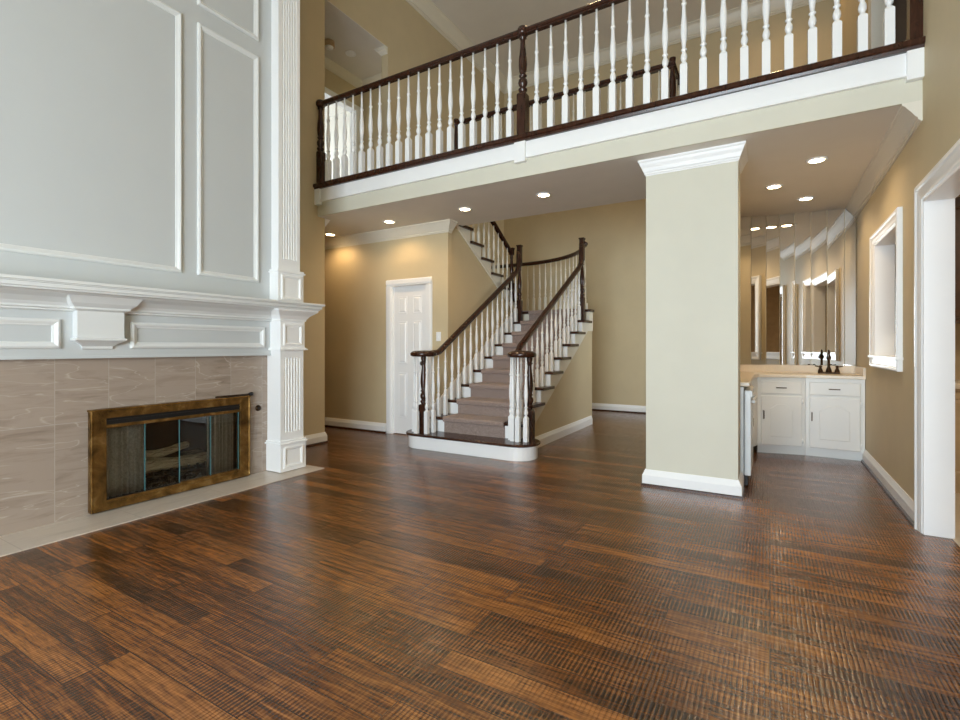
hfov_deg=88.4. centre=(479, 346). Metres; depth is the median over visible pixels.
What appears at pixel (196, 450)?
log
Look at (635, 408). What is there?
baseboard
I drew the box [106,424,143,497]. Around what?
curtain
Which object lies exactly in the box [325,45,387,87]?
trim
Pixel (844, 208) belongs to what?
wall
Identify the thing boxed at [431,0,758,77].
ceiling
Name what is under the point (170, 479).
lava embers
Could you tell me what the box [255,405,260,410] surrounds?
gas valve
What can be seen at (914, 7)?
balcony railing
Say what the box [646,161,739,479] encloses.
column
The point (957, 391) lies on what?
base cabinet
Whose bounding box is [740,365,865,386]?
countertop
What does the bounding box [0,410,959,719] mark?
floor
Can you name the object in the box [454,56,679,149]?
railing
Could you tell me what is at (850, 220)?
mirror panel
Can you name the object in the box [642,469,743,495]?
baseboard
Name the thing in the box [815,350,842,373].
bar faucet
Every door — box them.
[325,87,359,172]
[386,276,432,433]
[868,0,885,48]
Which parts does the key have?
rod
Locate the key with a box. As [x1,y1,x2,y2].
[215,392,253,397]
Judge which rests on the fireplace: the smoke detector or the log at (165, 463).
the log at (165, 463)
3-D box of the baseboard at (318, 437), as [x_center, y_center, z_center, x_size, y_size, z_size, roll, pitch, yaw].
[-2.152,1.095,5.622,0.154,0.130,0.974,0,0,30]
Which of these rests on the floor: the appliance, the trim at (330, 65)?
the appliance
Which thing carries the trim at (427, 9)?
attached to the wall at (411, 41)
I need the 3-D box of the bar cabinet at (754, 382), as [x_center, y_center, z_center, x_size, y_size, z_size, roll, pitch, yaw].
[2.681,0.744,5.453,0.658,0.832,1.280,0,0,30]
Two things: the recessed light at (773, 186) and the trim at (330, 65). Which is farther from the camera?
the trim at (330, 65)
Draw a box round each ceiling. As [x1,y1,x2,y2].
[320,105,900,238]
[325,0,387,79]
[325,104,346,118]
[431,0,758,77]
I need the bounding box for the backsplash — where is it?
[740,365,865,375]
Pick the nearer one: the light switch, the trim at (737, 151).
the trim at (737, 151)
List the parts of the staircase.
newel post, handrail, handrail, newel post, newel post, newel post, landing handrail, handrail, baseboard, newel post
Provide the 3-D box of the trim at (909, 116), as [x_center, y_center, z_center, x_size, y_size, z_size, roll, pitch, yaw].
[3.444,-1.495,4.321,0.100,0.130,2.740,0,0,30]
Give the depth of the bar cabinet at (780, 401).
5.31 m
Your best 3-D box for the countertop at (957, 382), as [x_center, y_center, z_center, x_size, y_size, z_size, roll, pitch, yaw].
[4.890,0.309,3.584,2.840,0.038,0.655,0,0,30]
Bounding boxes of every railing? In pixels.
[316,0,922,182]
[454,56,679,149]
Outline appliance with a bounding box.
[740,385,756,484]
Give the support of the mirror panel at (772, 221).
attached to the wall at (844, 208)
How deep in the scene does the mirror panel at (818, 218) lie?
5.65 m
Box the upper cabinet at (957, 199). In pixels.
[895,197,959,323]
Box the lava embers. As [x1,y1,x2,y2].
[147,471,204,488]
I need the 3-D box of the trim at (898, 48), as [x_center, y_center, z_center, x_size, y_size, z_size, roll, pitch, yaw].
[0.433,-1.901,4.518,5.490,0.066,0.170,0,0,30]
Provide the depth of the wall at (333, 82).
7.82 m
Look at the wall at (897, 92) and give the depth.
3.90 m
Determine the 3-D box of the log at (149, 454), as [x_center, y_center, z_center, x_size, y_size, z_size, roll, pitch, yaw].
[-2.609,0.861,4.096,0.070,0.097,0.383,0,0,23]
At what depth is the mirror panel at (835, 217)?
5.58 m
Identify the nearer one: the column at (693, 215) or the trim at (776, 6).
the column at (693, 215)
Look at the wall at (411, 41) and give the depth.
6.47 m
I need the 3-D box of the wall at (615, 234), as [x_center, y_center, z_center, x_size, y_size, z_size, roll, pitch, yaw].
[2.888,-2.090,8.695,5.490,6.500,0.120,0,0,30]
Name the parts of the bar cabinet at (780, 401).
drawer, door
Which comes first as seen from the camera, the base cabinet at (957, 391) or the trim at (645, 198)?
the base cabinet at (957, 391)
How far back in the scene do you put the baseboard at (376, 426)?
6.91 m
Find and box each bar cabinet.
[750,377,756,446]
[757,377,804,454]
[805,378,864,460]
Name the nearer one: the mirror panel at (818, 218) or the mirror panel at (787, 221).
the mirror panel at (818, 218)
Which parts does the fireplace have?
panel moulding, panel moulding, bed moulding, log grate, panel moulding, panel moulding, panel moulding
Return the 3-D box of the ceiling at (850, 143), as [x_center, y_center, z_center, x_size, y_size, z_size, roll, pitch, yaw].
[0.197,-1.720,7.017,8.430,0.320,5.500,0,0,30]
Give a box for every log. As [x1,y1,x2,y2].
[145,441,188,459]
[145,452,206,473]
[147,448,203,459]
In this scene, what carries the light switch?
attached to the wall at (356, 276)
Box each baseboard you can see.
[303,432,328,446]
[325,417,385,432]
[592,403,645,413]
[861,449,913,526]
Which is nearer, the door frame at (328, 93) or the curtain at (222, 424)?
the curtain at (222, 424)
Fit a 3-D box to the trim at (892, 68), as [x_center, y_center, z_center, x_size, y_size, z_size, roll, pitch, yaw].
[0.418,-1.802,4.491,5.490,0.167,0.032,0,0,30]
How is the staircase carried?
on the floor
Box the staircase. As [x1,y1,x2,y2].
[406,221,593,460]
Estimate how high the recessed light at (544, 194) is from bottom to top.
0.009 m
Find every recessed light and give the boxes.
[345,50,355,56]
[383,220,395,223]
[458,207,471,210]
[536,192,550,197]
[765,184,782,189]
[797,196,814,200]
[806,156,827,163]
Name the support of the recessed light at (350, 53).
in the ceiling at (346, 34)
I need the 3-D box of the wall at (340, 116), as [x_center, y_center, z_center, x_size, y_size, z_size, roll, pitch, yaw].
[-3.709,-3.185,7.920,2.820,2.510,3.500,0,0,30]
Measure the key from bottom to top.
0.032 m
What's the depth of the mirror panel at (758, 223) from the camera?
5.87 m
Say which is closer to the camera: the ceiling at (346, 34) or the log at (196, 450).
the log at (196, 450)
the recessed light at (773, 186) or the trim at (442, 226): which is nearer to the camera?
the recessed light at (773, 186)
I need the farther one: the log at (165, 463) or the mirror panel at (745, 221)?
the mirror panel at (745, 221)
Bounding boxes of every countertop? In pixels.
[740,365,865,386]
[955,380,959,388]
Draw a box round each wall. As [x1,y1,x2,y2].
[300,0,503,435]
[318,78,922,216]
[325,68,378,170]
[325,111,349,178]
[325,232,451,422]
[504,0,833,405]
[740,208,844,365]
[839,0,959,500]
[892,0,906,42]
[895,195,959,379]
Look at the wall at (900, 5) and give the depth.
4.87 m
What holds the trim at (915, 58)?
attached to the wall at (897, 92)
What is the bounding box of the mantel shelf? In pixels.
[0,274,324,310]
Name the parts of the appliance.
kick plate, door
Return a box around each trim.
[313,36,925,188]
[314,47,924,205]
[320,53,905,201]
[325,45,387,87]
[325,219,457,249]
[406,0,506,93]
[463,198,645,225]
[504,0,823,93]
[638,141,747,176]
[846,100,922,217]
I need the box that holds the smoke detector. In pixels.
[325,38,334,49]
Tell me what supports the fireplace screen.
in the fireplace
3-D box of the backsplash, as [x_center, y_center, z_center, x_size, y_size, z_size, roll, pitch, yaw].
[3.419,0.251,5.555,1.388,0.082,0.623,0,0,30]
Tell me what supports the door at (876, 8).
in the wall at (889, 395)
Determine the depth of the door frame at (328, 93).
7.85 m
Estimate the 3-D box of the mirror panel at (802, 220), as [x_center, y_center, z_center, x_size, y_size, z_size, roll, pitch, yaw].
[3.743,-0.674,5.722,0.150,1.765,0.006,0,0,26]
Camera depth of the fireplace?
3.65 m
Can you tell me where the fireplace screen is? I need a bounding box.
[87,395,250,513]
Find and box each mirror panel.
[740,216,750,363]
[751,216,765,364]
[766,215,779,364]
[780,213,794,364]
[795,212,810,364]
[811,210,826,364]
[827,208,843,365]
[845,208,855,365]
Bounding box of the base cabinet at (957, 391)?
[955,389,959,492]
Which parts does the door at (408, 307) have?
raised panel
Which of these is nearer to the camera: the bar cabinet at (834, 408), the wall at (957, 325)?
the wall at (957, 325)
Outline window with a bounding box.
[868,206,902,371]
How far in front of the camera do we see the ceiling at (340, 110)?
9.06 m
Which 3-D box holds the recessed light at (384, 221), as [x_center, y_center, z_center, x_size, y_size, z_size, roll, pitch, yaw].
[-1.127,-1.554,6.136,0.159,0.009,0.159,0,0,30]
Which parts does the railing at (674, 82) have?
newel post, handrail, newel post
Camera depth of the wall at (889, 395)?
3.51 m
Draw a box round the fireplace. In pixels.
[0,0,324,556]
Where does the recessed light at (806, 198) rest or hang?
attached to the ceiling at (850, 143)
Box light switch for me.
[436,332,440,340]
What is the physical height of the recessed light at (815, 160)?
0.009 m
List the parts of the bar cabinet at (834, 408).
drawer, door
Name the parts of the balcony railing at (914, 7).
newel post, handrail, newel post, newel post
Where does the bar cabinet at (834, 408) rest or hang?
on the floor
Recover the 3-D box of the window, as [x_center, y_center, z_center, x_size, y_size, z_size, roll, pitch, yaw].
[3.393,-0.420,4.050,0.177,1.200,1.180,0,0,30]
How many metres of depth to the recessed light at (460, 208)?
5.57 m
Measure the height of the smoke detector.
0.095 m
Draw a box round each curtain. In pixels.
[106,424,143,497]
[207,413,232,474]
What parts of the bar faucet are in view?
handle, plate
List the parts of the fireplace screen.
pane rail, pane rail, pane rail, pane rail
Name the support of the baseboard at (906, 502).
attached to the wall at (889, 395)
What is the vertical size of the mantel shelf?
0.064 m
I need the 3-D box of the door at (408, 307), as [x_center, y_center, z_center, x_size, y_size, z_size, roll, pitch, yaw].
[-0.927,0.133,6.466,0.758,2.055,0.110,0,0,30]
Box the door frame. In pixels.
[914,139,959,538]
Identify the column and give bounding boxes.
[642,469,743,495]
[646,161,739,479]

